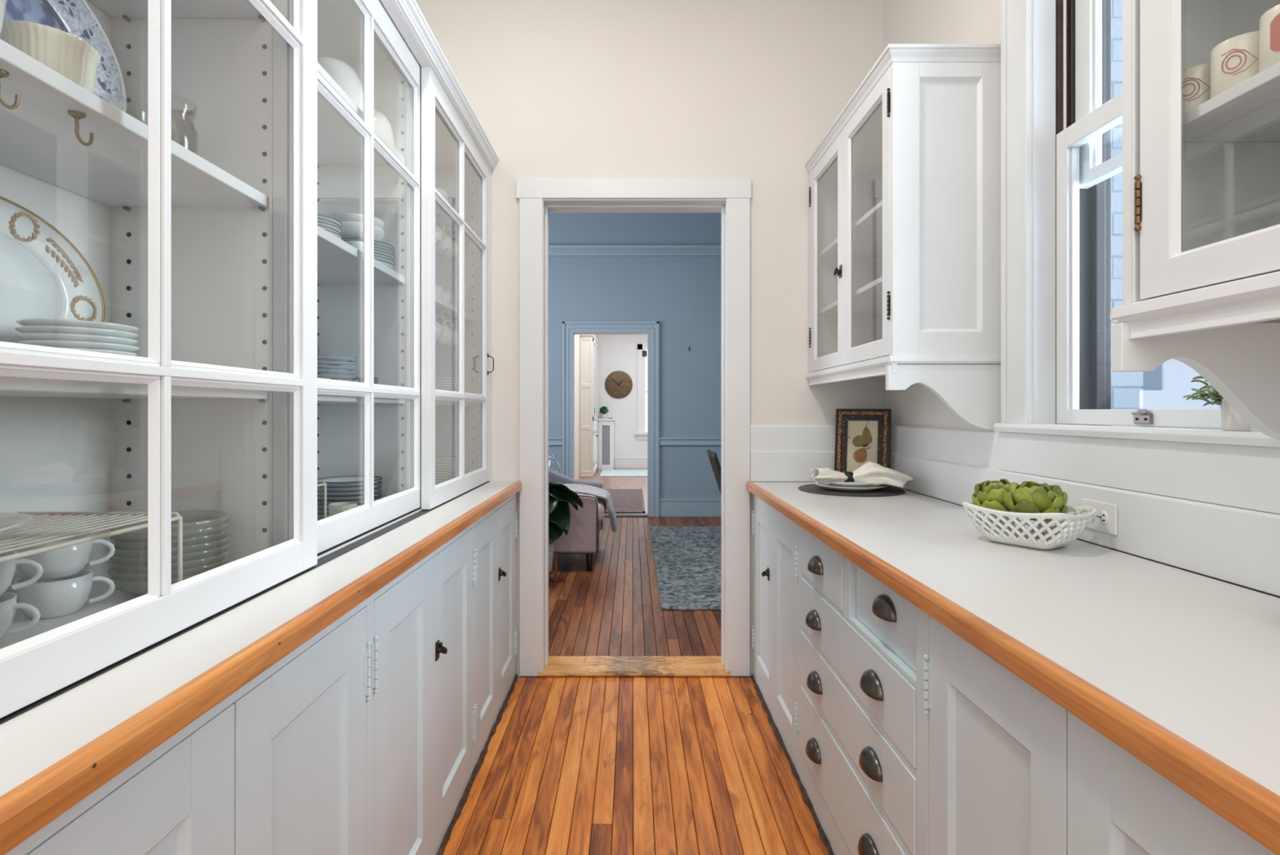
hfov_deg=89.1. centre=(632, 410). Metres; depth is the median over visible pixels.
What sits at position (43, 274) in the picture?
platter
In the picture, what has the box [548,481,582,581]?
potted plant
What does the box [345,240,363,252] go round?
bowl
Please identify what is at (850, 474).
napkin ring
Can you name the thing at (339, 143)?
shelf
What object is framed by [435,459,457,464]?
dinner plate
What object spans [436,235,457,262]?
cup
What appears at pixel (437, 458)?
dinner plate
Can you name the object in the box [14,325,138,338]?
dinner plate
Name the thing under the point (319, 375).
dinner plate
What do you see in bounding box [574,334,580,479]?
wall
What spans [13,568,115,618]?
tea cup
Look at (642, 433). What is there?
window
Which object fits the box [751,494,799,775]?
base cabinet
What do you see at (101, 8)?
shelf
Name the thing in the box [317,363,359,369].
dinner plate
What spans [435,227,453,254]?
cup
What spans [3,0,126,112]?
platter
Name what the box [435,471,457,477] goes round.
dinner plate
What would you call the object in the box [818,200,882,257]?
shelf
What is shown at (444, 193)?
serving bowl
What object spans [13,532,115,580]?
tea cup
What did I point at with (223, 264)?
display cabinet
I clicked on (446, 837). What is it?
trim
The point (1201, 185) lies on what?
upper cabinet
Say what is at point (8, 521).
platter
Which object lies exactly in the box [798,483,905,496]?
placemat
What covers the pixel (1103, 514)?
receptacle
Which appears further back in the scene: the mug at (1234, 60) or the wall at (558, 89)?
the wall at (558, 89)
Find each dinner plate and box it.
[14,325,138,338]
[15,333,138,345]
[16,318,139,333]
[17,339,140,352]
[17,346,137,355]
[317,213,342,227]
[317,217,340,228]
[317,221,342,233]
[317,224,340,234]
[317,354,358,360]
[317,359,358,365]
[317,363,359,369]
[317,368,359,374]
[317,373,358,378]
[317,475,382,486]
[317,480,382,491]
[317,484,382,495]
[317,488,382,500]
[317,493,382,504]
[317,497,381,509]
[317,506,328,513]
[317,510,328,517]
[323,228,342,239]
[323,377,359,383]
[341,237,394,250]
[344,240,394,252]
[373,246,395,256]
[373,248,395,259]
[373,252,394,261]
[373,255,395,265]
[374,258,394,269]
[435,377,457,380]
[435,379,456,382]
[435,382,457,385]
[435,384,456,387]
[435,387,456,390]
[435,456,457,461]
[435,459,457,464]
[435,462,457,466]
[435,464,457,469]
[435,466,457,471]
[435,469,456,475]
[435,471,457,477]
[435,474,457,479]
[435,476,456,482]
[813,481,887,491]
[826,480,875,487]
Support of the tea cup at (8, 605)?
on the countertop at (54, 754)
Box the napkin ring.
[844,471,854,482]
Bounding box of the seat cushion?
[577,493,606,522]
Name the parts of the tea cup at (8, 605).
handle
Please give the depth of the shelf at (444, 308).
2.63 m
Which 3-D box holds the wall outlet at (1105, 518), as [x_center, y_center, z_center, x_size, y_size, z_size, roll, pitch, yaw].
[1.098,0.248,1.532,0.008,0.070,0.114,0,0,0]
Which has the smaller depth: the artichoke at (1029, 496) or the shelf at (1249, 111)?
the shelf at (1249, 111)
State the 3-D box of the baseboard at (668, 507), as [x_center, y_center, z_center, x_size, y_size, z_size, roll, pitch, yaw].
[1.450,1.091,7.329,2.300,0.205,0.022,0,0,0]
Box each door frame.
[515,178,751,676]
[562,320,658,516]
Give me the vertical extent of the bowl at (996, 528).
0.095 m
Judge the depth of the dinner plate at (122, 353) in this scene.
0.99 m
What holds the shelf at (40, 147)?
attached to the display cabinet at (223, 264)
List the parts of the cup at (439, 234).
handle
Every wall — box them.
[415,0,1221,676]
[548,213,720,498]
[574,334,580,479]
[594,334,647,468]
[883,0,1279,596]
[1111,0,1142,426]
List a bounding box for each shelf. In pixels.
[0,39,268,207]
[0,375,268,399]
[88,0,264,17]
[317,62,404,165]
[317,226,404,284]
[317,394,404,403]
[435,200,472,239]
[435,294,474,322]
[435,400,474,405]
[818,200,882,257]
[818,275,882,315]
[1182,62,1279,142]
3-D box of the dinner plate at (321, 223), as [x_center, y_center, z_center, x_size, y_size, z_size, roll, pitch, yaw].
[-0.815,-0.453,1.636,0.151,0.016,0.151,0,0,17]
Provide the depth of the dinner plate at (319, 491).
1.85 m
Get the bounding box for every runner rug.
[600,469,647,475]
[604,488,645,512]
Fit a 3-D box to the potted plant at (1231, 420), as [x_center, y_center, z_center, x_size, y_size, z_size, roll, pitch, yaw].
[1.128,-0.022,1.219,0.115,0.116,0.128,0,0,20]
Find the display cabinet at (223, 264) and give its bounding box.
[0,0,498,724]
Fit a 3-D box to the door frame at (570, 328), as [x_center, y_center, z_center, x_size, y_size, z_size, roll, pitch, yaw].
[-0.245,0.092,7.398,1.090,2.202,0.184,0,0,0]
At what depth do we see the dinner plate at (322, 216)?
1.61 m
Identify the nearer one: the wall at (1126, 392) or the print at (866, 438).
the wall at (1126, 392)
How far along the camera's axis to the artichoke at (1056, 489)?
1.53 m
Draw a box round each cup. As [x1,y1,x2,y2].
[0,550,44,596]
[0,591,40,639]
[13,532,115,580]
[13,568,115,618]
[328,501,360,516]
[435,219,444,247]
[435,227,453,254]
[435,285,443,297]
[435,315,444,342]
[435,319,453,345]
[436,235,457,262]
[441,290,451,302]
[443,323,457,348]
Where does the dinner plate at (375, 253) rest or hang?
on the dinner plate at (377, 257)
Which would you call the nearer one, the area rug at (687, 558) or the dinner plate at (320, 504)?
the dinner plate at (320, 504)
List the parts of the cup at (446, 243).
handle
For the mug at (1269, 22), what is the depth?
0.85 m
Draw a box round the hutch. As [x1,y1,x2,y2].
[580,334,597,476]
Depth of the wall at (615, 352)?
13.50 m
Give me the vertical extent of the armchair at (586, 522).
0.944 m
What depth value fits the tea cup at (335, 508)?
1.74 m
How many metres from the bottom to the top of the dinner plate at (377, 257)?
0.018 m
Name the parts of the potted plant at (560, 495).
pot, leg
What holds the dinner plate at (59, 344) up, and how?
on the dinner plate at (122, 353)
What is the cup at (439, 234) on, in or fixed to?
hanging from the display cabinet at (223, 264)
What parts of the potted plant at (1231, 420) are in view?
pot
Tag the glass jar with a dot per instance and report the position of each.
(186, 112)
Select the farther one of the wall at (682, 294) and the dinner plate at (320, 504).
the wall at (682, 294)
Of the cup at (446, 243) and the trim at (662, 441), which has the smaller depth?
the cup at (446, 243)
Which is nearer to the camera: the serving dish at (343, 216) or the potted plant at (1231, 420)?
the potted plant at (1231, 420)
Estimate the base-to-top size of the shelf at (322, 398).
0.022 m
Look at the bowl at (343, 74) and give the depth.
1.75 m
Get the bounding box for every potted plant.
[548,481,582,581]
[599,406,608,418]
[1182,375,1249,431]
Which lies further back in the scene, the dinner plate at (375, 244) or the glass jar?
the dinner plate at (375, 244)
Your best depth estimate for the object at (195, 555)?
1.13 m
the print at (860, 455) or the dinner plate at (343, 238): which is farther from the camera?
the print at (860, 455)
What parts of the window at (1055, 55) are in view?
sash cord, storm frame, sash, sash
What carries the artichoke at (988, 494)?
in the bowl at (996, 528)
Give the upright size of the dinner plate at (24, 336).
0.016 m
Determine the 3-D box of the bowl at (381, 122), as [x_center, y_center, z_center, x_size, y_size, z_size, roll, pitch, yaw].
[-0.790,-0.845,1.958,0.140,0.109,0.140,0,0,0]
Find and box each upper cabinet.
[804,44,1000,429]
[1110,0,1279,440]
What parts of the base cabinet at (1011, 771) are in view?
panel, door, panel, door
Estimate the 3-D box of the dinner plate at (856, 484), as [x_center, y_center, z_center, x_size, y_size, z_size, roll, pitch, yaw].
[0.868,0.284,2.595,0.250,0.021,0.250,0,0,0]
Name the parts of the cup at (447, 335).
handle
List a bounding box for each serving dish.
[327,212,384,229]
[340,221,384,241]
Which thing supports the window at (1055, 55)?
in the wall at (945, 456)
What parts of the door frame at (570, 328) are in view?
head casing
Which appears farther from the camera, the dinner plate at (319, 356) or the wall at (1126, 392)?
the wall at (1126, 392)
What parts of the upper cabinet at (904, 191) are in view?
glass door, panel, frame, moulding, glass door, crown moulding, moulding, panel, panel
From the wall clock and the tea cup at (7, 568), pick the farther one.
the wall clock
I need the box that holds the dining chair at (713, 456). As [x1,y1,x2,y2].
[706,449,720,493]
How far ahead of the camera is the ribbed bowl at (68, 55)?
0.86 m
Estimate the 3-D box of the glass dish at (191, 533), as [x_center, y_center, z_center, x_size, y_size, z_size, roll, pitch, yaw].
[-0.816,0.206,1.150,0.180,0.035,0.180,0,0,35]
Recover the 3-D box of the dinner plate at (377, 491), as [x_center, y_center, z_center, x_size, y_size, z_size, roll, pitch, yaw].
[-0.843,0.250,1.926,0.189,0.022,0.189,0,0,9]
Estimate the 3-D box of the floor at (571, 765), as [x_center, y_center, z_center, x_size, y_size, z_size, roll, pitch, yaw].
[0.049,1.218,0.173,2.178,0.050,5.546,0,0,0]
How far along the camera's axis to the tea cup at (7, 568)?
0.89 m
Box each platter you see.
[0,195,105,348]
[0,512,34,533]
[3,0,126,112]
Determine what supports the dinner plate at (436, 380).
on the dinner plate at (436, 383)
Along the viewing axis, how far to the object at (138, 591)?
1.09 m
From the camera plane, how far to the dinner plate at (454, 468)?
2.62 m
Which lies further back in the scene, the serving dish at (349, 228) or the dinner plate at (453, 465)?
the dinner plate at (453, 465)
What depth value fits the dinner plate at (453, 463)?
2.61 m
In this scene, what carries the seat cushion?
on the armchair at (586, 522)
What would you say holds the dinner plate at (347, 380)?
on the dinner plate
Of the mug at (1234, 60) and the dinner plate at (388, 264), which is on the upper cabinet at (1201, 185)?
the mug at (1234, 60)
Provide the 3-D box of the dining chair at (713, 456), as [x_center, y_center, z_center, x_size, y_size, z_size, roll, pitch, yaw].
[0.928,0.760,5.500,0.584,0.843,0.443,0,0,0]
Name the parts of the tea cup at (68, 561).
handle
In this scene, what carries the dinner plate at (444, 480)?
on the dinner plate
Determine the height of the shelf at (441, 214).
0.022 m
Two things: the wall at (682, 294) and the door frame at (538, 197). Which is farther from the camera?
the wall at (682, 294)
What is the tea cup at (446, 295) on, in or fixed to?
on the display cabinet at (223, 264)
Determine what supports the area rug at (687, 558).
on the floor at (614, 607)
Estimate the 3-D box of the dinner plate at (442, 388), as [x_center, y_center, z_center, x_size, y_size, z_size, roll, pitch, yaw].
[-0.801,-0.085,2.665,0.156,0.016,0.156,0,0,-34]
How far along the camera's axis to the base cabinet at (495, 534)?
2.45 m
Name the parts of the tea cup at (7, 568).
handle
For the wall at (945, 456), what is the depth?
2.02 m
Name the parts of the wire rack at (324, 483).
rail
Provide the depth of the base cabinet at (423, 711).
1.63 m
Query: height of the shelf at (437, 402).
0.022 m
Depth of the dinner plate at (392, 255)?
1.90 m
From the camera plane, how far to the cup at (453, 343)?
2.74 m
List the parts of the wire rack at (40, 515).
rail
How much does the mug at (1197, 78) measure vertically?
0.070 m
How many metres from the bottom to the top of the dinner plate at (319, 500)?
0.022 m
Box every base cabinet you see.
[4,595,371,854]
[370,523,475,854]
[473,493,517,768]
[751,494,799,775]
[799,525,927,854]
[923,613,1276,854]
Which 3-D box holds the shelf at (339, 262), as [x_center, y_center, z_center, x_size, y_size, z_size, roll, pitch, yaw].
[-0.865,-0.408,1.663,0.308,0.022,0.741,0,0,0]
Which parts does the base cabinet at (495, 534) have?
door, panel, door, panel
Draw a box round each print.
[846,420,878,471]
[852,435,863,446]
[853,448,866,462]
[861,426,872,444]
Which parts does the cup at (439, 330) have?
handle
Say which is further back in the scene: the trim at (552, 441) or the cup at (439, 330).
the trim at (552, 441)
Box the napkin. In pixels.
[809,461,912,488]
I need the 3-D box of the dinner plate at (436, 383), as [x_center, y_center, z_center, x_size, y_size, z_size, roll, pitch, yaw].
[-0.799,-0.106,2.666,0.156,0.016,0.156,0,0,37]
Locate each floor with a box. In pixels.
[443,676,829,854]
[548,468,720,655]
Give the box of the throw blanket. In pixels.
[563,483,617,532]
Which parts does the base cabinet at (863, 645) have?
cup pull, cup pull, cup pull, cup pull, drawer, drawer, drawer, drawer, cup pull, cup pull, cup pull, cup pull, drawer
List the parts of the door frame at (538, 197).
head casing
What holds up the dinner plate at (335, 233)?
on the dinner plate
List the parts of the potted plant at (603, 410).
pot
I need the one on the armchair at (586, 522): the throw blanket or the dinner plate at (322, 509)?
the throw blanket
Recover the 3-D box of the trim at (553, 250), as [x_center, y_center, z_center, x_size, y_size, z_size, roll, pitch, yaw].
[0.000,-1.802,7.312,5.200,0.110,0.055,0,0,0]
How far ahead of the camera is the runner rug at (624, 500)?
8.54 m
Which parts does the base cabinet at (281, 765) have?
door, panel, door, panel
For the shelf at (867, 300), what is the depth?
2.58 m
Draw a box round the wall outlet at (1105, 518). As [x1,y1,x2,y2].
[1081,497,1117,535]
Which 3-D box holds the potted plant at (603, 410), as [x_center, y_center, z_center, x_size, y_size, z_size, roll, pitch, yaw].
[-0.585,0.030,13.320,0.196,0.253,0.200,0,0,0]
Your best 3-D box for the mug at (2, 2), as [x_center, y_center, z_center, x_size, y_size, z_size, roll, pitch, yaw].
[-0.788,-0.484,0.752,0.096,0.130,0.096,0,0,0]
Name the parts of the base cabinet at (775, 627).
panel, door, panel, door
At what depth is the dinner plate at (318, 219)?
1.60 m
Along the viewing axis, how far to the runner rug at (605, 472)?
12.33 m
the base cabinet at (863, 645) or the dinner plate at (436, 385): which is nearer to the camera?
the base cabinet at (863, 645)
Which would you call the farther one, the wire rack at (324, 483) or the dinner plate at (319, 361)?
the dinner plate at (319, 361)
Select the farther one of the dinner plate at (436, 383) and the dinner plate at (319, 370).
the dinner plate at (436, 383)
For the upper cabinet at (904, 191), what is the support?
attached to the wall at (945, 456)
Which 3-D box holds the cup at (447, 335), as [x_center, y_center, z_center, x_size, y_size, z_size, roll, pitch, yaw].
[-0.775,-0.320,2.641,0.092,0.106,0.088,0,0,-26]
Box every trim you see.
[436,673,517,854]
[548,244,720,256]
[548,437,562,444]
[658,437,720,444]
[751,674,834,854]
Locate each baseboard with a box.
[615,457,647,468]
[658,497,720,516]
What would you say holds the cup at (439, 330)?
hanging from the display cabinet at (223, 264)
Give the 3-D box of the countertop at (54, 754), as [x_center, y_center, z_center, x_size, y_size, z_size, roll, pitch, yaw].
[-0.757,0.334,1.623,0.522,0.041,2.646,0,0,0]
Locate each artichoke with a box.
[972,478,1017,515]
[1002,480,1068,521]
[1041,482,1067,509]
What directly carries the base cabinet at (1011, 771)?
on the floor at (571, 765)
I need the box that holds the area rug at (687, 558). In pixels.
[649,525,720,609]
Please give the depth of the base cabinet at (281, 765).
0.92 m
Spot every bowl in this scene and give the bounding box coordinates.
[0,20,101,93]
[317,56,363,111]
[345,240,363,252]
[373,109,395,146]
[435,186,448,201]
[961,501,1097,550]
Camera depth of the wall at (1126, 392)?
2.26 m
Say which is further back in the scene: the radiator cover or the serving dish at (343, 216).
the radiator cover
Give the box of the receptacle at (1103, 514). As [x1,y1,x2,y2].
[1098,510,1107,524]
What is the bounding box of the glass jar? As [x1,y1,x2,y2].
[146,93,198,155]
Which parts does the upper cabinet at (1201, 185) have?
moulding, moulding, panel, frame, glass door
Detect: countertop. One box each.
[0,480,521,854]
[746,480,1279,854]
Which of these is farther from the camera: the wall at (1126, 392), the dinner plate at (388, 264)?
the wall at (1126, 392)
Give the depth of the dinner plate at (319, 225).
1.60 m
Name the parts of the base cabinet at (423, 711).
door, panel, door, panel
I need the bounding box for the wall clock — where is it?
[604,370,632,398]
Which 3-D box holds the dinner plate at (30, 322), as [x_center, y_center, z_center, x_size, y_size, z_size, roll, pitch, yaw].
[-0.869,-0.127,1.024,0.148,0.016,0.148,0,0,38]
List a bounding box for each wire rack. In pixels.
[0,511,182,603]
[317,480,326,518]
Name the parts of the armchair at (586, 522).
arm, arm, leg, seat frame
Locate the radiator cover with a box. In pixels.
[596,418,615,469]
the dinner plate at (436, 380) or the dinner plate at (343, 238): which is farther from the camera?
the dinner plate at (436, 380)
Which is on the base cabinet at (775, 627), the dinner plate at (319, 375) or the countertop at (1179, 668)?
the countertop at (1179, 668)
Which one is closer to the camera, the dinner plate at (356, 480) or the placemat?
the dinner plate at (356, 480)
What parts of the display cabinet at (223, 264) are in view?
panel, sliding door, sliding door, track rail, crown moulding, sliding door, handle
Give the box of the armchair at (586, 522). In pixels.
[548,468,606,570]
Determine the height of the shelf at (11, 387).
0.022 m
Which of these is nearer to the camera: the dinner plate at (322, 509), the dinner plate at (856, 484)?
the dinner plate at (322, 509)
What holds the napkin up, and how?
on the dinner plate at (856, 484)
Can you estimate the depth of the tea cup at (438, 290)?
2.48 m
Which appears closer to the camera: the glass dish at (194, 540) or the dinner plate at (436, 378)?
the glass dish at (194, 540)
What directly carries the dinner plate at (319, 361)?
on the dinner plate at (319, 366)
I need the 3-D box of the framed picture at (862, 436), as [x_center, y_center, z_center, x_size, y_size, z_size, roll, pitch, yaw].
[0.990,0.154,2.798,0.226,0.325,0.071,0,0,30]
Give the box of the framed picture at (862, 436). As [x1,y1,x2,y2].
[834,408,891,472]
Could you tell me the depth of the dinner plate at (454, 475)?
2.61 m
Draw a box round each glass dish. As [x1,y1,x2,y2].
[106,509,231,542]
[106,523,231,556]
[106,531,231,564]
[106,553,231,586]
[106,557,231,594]
[107,515,232,548]
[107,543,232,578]
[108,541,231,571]
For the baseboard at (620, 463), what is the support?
attached to the wall at (615, 352)
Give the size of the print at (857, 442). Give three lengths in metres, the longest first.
0.052 x 0.047 x 0.001 m
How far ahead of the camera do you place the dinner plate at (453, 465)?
2.62 m
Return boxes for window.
[635,343,647,439]
[992,0,1279,514]
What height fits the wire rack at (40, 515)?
0.149 m
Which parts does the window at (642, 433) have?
sash, glass pane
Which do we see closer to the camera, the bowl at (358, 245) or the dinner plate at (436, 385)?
the bowl at (358, 245)
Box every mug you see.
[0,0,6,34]
[1182,62,1210,114]
[1210,31,1259,98]
[1259,4,1279,72]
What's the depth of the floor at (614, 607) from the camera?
4.01 m
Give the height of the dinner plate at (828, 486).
0.021 m
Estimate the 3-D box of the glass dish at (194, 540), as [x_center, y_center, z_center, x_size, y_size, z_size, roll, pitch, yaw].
[-0.814,0.218,1.152,0.180,0.035,0.180,0,0,10]
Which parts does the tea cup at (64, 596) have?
handle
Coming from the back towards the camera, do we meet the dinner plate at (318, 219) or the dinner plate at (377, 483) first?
the dinner plate at (377, 483)
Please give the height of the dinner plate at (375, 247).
0.018 m
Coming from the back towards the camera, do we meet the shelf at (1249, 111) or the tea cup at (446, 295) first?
the tea cup at (446, 295)
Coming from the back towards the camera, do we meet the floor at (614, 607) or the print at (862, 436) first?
the floor at (614, 607)

